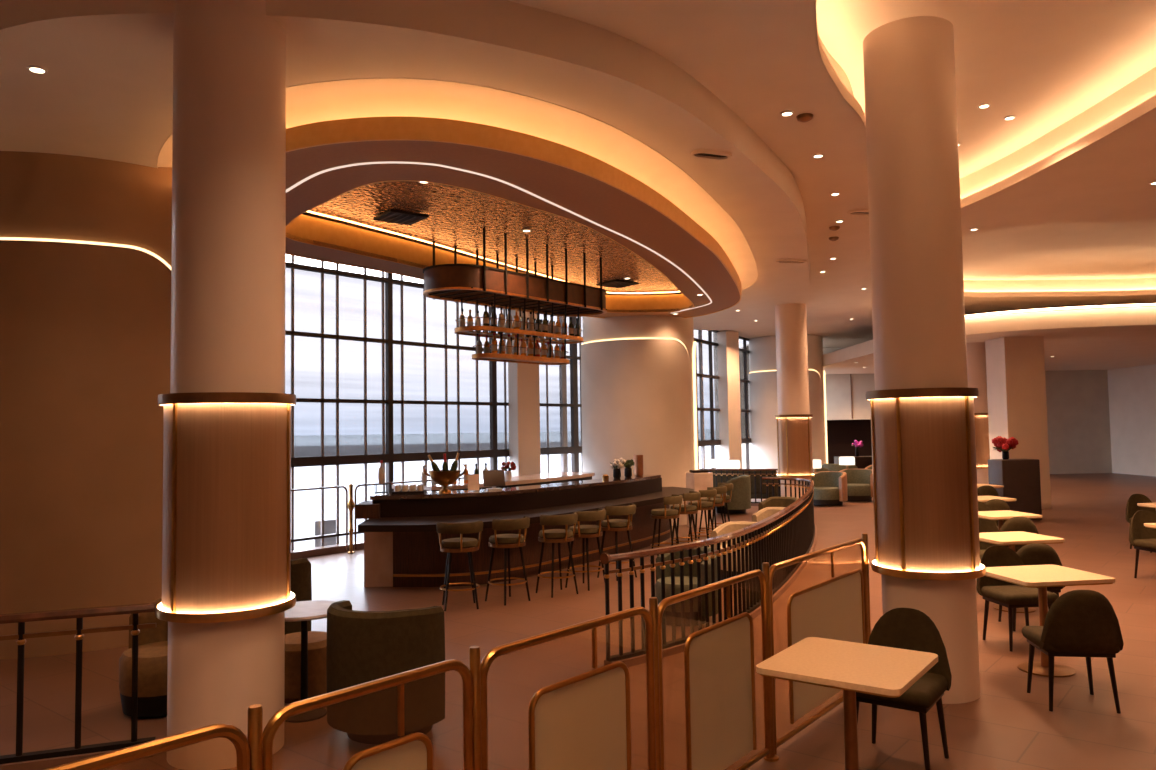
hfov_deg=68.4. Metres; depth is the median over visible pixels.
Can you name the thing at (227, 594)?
column
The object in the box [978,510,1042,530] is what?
dining table
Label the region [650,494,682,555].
bar stool
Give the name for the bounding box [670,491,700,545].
bar stool
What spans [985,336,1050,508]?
wall pier
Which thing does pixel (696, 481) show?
plinth
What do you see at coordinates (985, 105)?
recessed light
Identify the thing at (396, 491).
tray
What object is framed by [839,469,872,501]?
lounge armchair
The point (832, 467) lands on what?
lounge armchair
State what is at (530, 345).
bottle
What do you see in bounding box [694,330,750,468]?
window
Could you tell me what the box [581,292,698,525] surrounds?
wall
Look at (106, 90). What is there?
ceiling
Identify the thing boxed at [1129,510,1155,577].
dining chair
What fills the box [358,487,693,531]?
countertop
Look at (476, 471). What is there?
bottle
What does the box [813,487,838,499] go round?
seat cushion
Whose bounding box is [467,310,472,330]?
bottle
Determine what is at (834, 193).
recessed light
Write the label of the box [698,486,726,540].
bar stool
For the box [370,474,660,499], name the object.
countertop
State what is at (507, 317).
bottle
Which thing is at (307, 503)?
ground
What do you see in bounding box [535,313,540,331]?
bottle
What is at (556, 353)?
bottle
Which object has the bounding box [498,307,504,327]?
bottle
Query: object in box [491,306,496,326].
bottle
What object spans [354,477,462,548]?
guard rail
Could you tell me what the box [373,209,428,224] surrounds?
air vent
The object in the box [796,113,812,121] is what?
ceiling speaker
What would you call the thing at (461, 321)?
bottle
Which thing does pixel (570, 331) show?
bottle
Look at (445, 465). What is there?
champagne bottle
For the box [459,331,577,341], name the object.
shelf
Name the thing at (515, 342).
bottle
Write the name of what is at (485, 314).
bottle
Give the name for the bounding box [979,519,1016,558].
dining chair
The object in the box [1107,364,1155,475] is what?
wall
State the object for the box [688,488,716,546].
bar stool
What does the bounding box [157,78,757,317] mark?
ceiling
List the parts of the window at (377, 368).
screened pane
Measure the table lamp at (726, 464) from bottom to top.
1.030 m
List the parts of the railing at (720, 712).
inset frame, frosted panel, rail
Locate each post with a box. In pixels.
[247,704,262,769]
[347,484,354,553]
[469,646,481,769]
[649,597,660,769]
[762,562,778,761]
[862,533,870,635]
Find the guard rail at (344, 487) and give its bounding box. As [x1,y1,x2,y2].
[291,486,347,550]
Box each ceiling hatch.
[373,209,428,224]
[596,280,638,287]
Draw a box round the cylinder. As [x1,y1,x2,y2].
[634,455,642,475]
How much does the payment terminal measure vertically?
0.268 m
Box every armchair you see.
[119,598,167,716]
[285,558,311,634]
[326,600,444,744]
[655,547,717,626]
[711,521,756,582]
[715,475,750,513]
[752,507,785,521]
[758,497,798,510]
[811,471,847,505]
[813,467,828,472]
[822,463,857,470]
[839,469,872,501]
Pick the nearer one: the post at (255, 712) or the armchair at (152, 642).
the post at (255, 712)
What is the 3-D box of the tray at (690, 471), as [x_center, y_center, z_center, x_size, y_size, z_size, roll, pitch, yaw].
[2.377,1.692,16.682,0.340,0.050,0.200,0,-3,-17]
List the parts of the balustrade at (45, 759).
under rail, rail, handrail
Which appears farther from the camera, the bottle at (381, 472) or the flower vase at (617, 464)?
the flower vase at (617, 464)
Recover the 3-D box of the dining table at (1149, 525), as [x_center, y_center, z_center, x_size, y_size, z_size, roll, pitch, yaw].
[6.932,1.950,9.504,0.740,0.750,0.700,0,-3,-9]
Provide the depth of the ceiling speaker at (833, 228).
12.59 m
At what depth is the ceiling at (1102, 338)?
19.33 m
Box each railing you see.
[44,607,655,769]
[658,570,771,769]
[770,538,868,754]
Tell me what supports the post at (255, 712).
on the floor
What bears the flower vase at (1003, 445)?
on the station
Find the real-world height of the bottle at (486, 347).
0.310 m
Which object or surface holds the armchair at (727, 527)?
on the floor
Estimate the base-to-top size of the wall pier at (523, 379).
4.600 m
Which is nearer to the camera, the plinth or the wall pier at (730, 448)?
the plinth
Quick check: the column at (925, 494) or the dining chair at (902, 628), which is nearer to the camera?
the dining chair at (902, 628)
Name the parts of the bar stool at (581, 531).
leg, leg, seat, leg, backrest, leg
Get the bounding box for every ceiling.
[0,0,809,329]
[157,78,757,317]
[303,0,1155,347]
[822,303,1155,373]
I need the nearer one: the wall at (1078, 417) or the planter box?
the planter box
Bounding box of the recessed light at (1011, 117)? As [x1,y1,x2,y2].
[1004,115,1015,119]
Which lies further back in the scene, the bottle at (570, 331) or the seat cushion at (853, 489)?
the seat cushion at (853, 489)
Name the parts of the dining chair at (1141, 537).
leg, backrest, seat, seat frame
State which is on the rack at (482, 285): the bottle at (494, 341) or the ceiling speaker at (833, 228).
the bottle at (494, 341)
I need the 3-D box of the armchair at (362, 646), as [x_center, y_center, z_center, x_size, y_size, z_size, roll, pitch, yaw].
[-1.245,1.811,5.448,0.690,0.820,0.691,0,-3,-25]
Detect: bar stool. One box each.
[436,520,482,610]
[485,516,530,605]
[536,512,577,597]
[565,508,605,590]
[597,504,636,580]
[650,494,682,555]
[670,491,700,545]
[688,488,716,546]
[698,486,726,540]
[707,483,732,526]
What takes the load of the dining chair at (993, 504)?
on the floor
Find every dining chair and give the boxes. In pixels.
[856,607,951,769]
[976,545,1057,651]
[977,485,998,502]
[978,501,997,527]
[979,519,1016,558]
[985,499,1010,526]
[998,543,1064,630]
[1000,517,1038,551]
[1022,590,1123,713]
[1126,494,1155,552]
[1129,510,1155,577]
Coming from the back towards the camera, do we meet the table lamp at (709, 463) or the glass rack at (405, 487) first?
the table lamp at (709, 463)
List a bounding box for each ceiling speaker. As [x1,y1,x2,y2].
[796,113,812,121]
[829,226,839,230]
[829,236,838,240]
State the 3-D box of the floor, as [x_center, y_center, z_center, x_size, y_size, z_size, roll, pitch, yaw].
[5.844,2.713,15.073,28.800,0.150,36.000,-1,-3,0]
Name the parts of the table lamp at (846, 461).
lamp shade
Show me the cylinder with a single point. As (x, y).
(638, 459)
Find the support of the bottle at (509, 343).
on the rack at (482, 285)
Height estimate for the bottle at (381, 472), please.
0.310 m
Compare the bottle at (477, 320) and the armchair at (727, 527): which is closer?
the armchair at (727, 527)
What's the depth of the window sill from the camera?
13.60 m
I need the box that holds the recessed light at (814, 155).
[812,154,823,157]
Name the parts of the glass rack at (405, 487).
glass, glass, glass, glass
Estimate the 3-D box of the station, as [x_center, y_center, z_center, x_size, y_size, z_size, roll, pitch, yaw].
[8.785,2.097,17.106,0.800,1.200,0.500,-1,-3,-6]
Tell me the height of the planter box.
0.550 m
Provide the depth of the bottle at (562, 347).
12.91 m
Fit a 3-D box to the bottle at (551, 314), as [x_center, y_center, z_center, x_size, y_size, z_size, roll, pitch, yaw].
[-0.394,-0.891,12.628,0.086,0.310,0.084,0,-3,-20]
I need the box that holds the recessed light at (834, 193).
[830,192,839,195]
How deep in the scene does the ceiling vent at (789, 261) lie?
13.37 m
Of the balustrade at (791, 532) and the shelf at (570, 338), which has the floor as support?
the balustrade at (791, 532)
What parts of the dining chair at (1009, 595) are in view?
leg, backrest, leg, seat frame, seat, leg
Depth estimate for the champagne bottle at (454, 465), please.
11.37 m
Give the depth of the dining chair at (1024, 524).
10.04 m
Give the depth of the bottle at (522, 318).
12.13 m
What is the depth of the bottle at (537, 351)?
12.45 m
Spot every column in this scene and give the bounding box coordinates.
[155,0,295,769]
[775,303,814,497]
[863,16,985,703]
[966,342,989,483]
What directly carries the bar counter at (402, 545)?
on the floor
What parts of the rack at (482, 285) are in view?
ceiling rod, ceiling rod, ceiling rod, ceiling rod, ceiling rod, ceiling rod, guard rail, guard rail, ceiling rod, ceiling rod, ceiling rod, ceiling rod, ceiling rod, ceiling rod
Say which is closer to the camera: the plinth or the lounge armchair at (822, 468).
the plinth
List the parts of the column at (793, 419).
ribbed panel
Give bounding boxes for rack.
[392,484,425,493]
[423,229,606,364]
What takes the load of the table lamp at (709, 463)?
on the floor
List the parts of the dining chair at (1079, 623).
leg, leg, seat, seat frame, backrest, leg, leg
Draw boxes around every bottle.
[378,460,384,483]
[421,466,426,484]
[428,455,439,470]
[442,454,447,470]
[450,453,459,470]
[459,309,464,326]
[463,464,468,482]
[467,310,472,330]
[474,464,478,473]
[475,311,480,331]
[476,334,481,353]
[483,305,488,325]
[484,335,489,352]
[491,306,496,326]
[491,333,496,352]
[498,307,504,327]
[499,333,504,353]
[506,308,511,327]
[506,334,511,353]
[513,335,518,354]
[514,309,519,328]
[521,310,526,329]
[521,336,525,355]
[527,337,532,355]
[528,311,533,330]
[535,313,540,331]
[535,337,539,356]
[541,338,546,356]
[542,313,547,332]
[548,339,552,357]
[549,314,553,332]
[554,339,559,357]
[555,315,560,333]
[561,340,563,358]
[562,316,566,334]
[568,317,573,335]
[574,318,579,336]
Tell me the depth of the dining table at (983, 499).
13.33 m
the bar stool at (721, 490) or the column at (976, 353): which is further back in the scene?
the column at (976, 353)
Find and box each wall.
[0,151,171,658]
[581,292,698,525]
[741,348,1111,473]
[749,335,827,473]
[827,419,871,463]
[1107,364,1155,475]
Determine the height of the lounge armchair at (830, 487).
0.780 m
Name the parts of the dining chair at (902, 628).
leg, leg, seat frame, seat, backrest, leg, leg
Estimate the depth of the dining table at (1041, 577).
6.60 m
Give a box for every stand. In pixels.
[375,483,387,493]
[468,474,478,490]
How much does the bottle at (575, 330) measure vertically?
0.310 m
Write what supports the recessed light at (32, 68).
in the ceiling at (106, 90)
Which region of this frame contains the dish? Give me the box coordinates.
[602,474,608,479]
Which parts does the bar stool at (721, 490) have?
leg, seat, leg, backrest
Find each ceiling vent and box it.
[691,149,731,160]
[776,259,806,263]
[847,209,868,215]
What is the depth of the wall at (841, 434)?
32.98 m
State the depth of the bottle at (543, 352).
12.57 m
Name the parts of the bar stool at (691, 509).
seat, leg, backrest, leg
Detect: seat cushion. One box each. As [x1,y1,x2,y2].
[119,641,167,696]
[655,576,697,611]
[716,544,748,571]
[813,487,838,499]
[847,484,870,495]
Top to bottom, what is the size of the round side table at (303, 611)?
0.725 m
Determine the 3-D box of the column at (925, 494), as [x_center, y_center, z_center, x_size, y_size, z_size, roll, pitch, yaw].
[2.537,-0.212,6.318,0.778,4.870,0.778,-3,-3,30]
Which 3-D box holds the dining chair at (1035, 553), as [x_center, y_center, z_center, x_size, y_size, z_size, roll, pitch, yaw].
[4.274,1.880,8.035,0.492,0.821,0.548,-1,-3,9]
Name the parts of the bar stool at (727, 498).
seat, backrest, leg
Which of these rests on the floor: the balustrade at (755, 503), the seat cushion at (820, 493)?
the balustrade at (755, 503)
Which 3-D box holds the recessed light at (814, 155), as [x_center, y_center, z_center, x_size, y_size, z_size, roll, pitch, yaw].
[2.620,-2.498,9.273,0.124,0.014,0.124,-1,-3,0]
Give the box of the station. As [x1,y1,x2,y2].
[988,459,1041,519]
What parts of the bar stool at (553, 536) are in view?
leg, leg, seat, backrest, leg, leg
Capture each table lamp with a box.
[705,459,724,468]
[722,460,739,468]
[813,459,821,472]
[839,457,854,468]
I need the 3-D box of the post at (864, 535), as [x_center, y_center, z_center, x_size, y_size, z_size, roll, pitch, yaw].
[2.137,1.665,6.279,0.090,1.130,0.090,-1,-3,0]
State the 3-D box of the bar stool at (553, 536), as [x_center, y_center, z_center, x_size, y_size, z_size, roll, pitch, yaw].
[-0.246,1.998,10.071,0.516,0.947,0.488,1,-4,-34]
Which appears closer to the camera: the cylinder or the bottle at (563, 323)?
the bottle at (563, 323)
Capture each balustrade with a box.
[0,602,156,769]
[600,477,816,666]
[699,469,778,505]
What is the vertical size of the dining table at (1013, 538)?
0.750 m
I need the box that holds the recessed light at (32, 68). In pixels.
[27,65,47,73]
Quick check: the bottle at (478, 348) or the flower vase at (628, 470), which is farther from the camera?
the flower vase at (628, 470)
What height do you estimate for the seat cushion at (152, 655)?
0.270 m
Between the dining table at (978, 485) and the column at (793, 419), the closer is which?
the dining table at (978, 485)
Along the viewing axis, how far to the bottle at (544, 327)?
12.48 m
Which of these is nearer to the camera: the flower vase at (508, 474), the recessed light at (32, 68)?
the recessed light at (32, 68)
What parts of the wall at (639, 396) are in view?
arched panel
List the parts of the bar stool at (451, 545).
leg, leg, backrest, seat, leg, leg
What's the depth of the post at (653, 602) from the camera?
4.00 m
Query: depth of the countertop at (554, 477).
14.91 m
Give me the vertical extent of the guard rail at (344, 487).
1.046 m
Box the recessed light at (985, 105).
[978,103,990,108]
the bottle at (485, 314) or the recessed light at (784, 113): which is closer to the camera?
the recessed light at (784, 113)
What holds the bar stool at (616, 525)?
on the floor
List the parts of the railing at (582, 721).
inset frame, frosted panel, inset frame, frosted panel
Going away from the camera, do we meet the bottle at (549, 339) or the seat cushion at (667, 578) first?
the seat cushion at (667, 578)
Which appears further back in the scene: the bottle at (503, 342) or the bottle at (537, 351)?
the bottle at (537, 351)
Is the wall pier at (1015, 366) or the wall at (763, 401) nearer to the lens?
the wall pier at (1015, 366)
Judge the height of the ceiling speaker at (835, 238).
0.050 m
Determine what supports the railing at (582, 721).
on the floor
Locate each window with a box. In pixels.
[285,255,582,549]
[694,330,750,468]
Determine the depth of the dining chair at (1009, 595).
7.55 m
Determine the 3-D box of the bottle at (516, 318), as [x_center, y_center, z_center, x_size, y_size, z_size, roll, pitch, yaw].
[-0.872,-0.915,12.045,0.086,0.310,0.084,-1,-3,0]
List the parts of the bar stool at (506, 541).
leg, leg, seat, leg, backrest, leg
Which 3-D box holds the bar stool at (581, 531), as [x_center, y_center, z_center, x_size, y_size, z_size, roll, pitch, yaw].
[0.109,2.014,10.475,0.488,0.947,0.516,-3,-4,38]
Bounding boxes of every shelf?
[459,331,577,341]
[483,358,557,362]
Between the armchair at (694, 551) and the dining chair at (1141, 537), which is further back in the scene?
the dining chair at (1141, 537)
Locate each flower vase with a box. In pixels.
[501,461,515,479]
[610,458,625,477]
[624,459,634,476]
[851,440,862,455]
[992,436,1018,459]
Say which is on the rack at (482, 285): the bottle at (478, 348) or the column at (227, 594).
the bottle at (478, 348)
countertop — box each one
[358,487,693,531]
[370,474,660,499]
[392,472,594,490]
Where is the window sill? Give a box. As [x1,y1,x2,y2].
[291,541,363,559]
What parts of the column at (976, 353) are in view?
ribbed panel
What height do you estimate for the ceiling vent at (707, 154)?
0.030 m
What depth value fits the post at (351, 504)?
13.75 m
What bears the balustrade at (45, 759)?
on the floor
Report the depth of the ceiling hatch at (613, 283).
15.44 m
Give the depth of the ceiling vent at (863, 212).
11.72 m
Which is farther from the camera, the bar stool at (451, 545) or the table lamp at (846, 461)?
the table lamp at (846, 461)
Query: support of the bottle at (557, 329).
on the rack at (482, 285)
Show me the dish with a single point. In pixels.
(605, 476)
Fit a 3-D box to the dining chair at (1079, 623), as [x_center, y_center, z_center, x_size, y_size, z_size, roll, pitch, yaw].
[3.392,1.778,5.838,0.492,0.821,0.548,-1,-3,9]
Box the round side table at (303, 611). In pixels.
[285,600,336,722]
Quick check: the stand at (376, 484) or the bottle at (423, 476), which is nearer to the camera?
the stand at (376, 484)
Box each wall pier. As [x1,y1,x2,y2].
[508,310,540,475]
[716,331,741,468]
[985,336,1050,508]
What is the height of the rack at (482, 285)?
1.655 m
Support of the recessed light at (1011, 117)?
in the ceiling at (1059, 196)
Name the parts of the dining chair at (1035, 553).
leg, leg, backrest, seat frame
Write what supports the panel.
on the bar counter at (402, 545)
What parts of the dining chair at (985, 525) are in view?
backrest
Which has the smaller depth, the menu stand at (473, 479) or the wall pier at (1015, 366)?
the menu stand at (473, 479)
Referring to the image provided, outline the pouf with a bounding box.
[284,631,326,702]
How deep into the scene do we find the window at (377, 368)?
15.09 m
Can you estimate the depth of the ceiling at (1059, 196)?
8.90 m
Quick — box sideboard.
[834,456,871,468]
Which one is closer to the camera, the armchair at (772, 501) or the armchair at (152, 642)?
the armchair at (152, 642)
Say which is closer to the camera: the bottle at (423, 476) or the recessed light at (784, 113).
the recessed light at (784, 113)
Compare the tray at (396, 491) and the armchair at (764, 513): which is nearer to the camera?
the tray at (396, 491)
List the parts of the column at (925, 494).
ribbed panel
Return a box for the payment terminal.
[483,470,504,489]
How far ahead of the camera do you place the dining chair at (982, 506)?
12.16 m
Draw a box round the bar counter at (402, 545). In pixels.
[355,474,693,586]
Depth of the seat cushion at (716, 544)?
10.52 m
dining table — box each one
[756,637,937,769]
[977,484,1003,487]
[978,496,1016,502]
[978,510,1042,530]
[979,531,1064,612]
[985,565,1114,676]
[1137,503,1155,507]
[1144,523,1155,528]
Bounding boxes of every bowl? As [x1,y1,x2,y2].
[423,464,466,492]
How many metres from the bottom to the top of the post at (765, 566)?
1.130 m
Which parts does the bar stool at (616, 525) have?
leg, seat, leg, backrest, leg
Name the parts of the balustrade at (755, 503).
handrail, under rail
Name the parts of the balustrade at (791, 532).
rail, under rail, rail, handrail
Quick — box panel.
[393,502,669,586]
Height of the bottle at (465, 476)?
0.310 m
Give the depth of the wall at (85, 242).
7.78 m
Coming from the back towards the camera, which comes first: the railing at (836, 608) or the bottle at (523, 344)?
the bottle at (523, 344)
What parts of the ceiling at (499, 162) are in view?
hammered panel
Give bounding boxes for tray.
[392,489,425,493]
[689,470,708,472]
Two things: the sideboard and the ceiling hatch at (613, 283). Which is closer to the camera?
the ceiling hatch at (613, 283)
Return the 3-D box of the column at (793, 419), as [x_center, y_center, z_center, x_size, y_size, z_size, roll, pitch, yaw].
[4.637,0.389,18.301,0.798,4.870,0.798,-3,-3,30]
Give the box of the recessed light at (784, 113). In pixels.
[780,110,793,116]
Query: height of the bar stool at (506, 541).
0.947 m
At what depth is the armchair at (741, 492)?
18.80 m
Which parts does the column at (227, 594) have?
ribbed panel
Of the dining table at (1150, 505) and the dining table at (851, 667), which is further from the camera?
the dining table at (1150, 505)
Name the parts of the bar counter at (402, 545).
foot rail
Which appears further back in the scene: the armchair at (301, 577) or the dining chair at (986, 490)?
the dining chair at (986, 490)
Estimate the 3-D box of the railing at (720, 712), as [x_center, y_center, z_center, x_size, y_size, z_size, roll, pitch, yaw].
[0.741,1.594,4.492,0.038,1.088,1.201,-3,-4,37]
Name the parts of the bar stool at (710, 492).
leg, seat, leg, backrest, leg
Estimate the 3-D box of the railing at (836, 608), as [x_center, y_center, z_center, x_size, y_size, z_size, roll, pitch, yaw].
[1.627,1.640,5.630,0.038,1.088,1.619,-3,-4,38]
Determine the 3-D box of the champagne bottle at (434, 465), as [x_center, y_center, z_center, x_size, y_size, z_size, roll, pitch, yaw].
[-1.909,1.093,11.364,0.202,0.331,0.082,0,-3,-13]
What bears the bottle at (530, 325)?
on the rack at (482, 285)
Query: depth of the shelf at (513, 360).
12.48 m
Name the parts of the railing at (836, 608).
rail, inset frame, frosted panel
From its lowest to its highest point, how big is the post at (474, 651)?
1.130 m
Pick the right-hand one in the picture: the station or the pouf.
the station
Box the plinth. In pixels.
[686,472,713,527]
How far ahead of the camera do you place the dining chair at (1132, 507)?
12.96 m
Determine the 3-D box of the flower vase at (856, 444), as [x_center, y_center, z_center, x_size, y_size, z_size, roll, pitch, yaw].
[9.339,2.108,28.413,0.401,0.557,0.407,-1,-3,0]
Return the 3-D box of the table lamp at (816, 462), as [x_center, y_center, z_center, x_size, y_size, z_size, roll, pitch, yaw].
[6.391,2.527,22.893,0.560,1.030,0.560,-1,-3,0]
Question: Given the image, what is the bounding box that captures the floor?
[0,473,1155,769]
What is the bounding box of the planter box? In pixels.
[305,518,335,548]
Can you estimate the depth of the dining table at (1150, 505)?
12.05 m
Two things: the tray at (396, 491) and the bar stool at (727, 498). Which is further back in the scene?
the bar stool at (727, 498)
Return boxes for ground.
[294,445,715,549]
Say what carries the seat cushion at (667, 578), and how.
on the armchair at (694, 551)
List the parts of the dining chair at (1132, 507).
backrest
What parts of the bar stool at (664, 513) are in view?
leg, leg, seat, leg, backrest, leg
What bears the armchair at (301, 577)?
on the floor

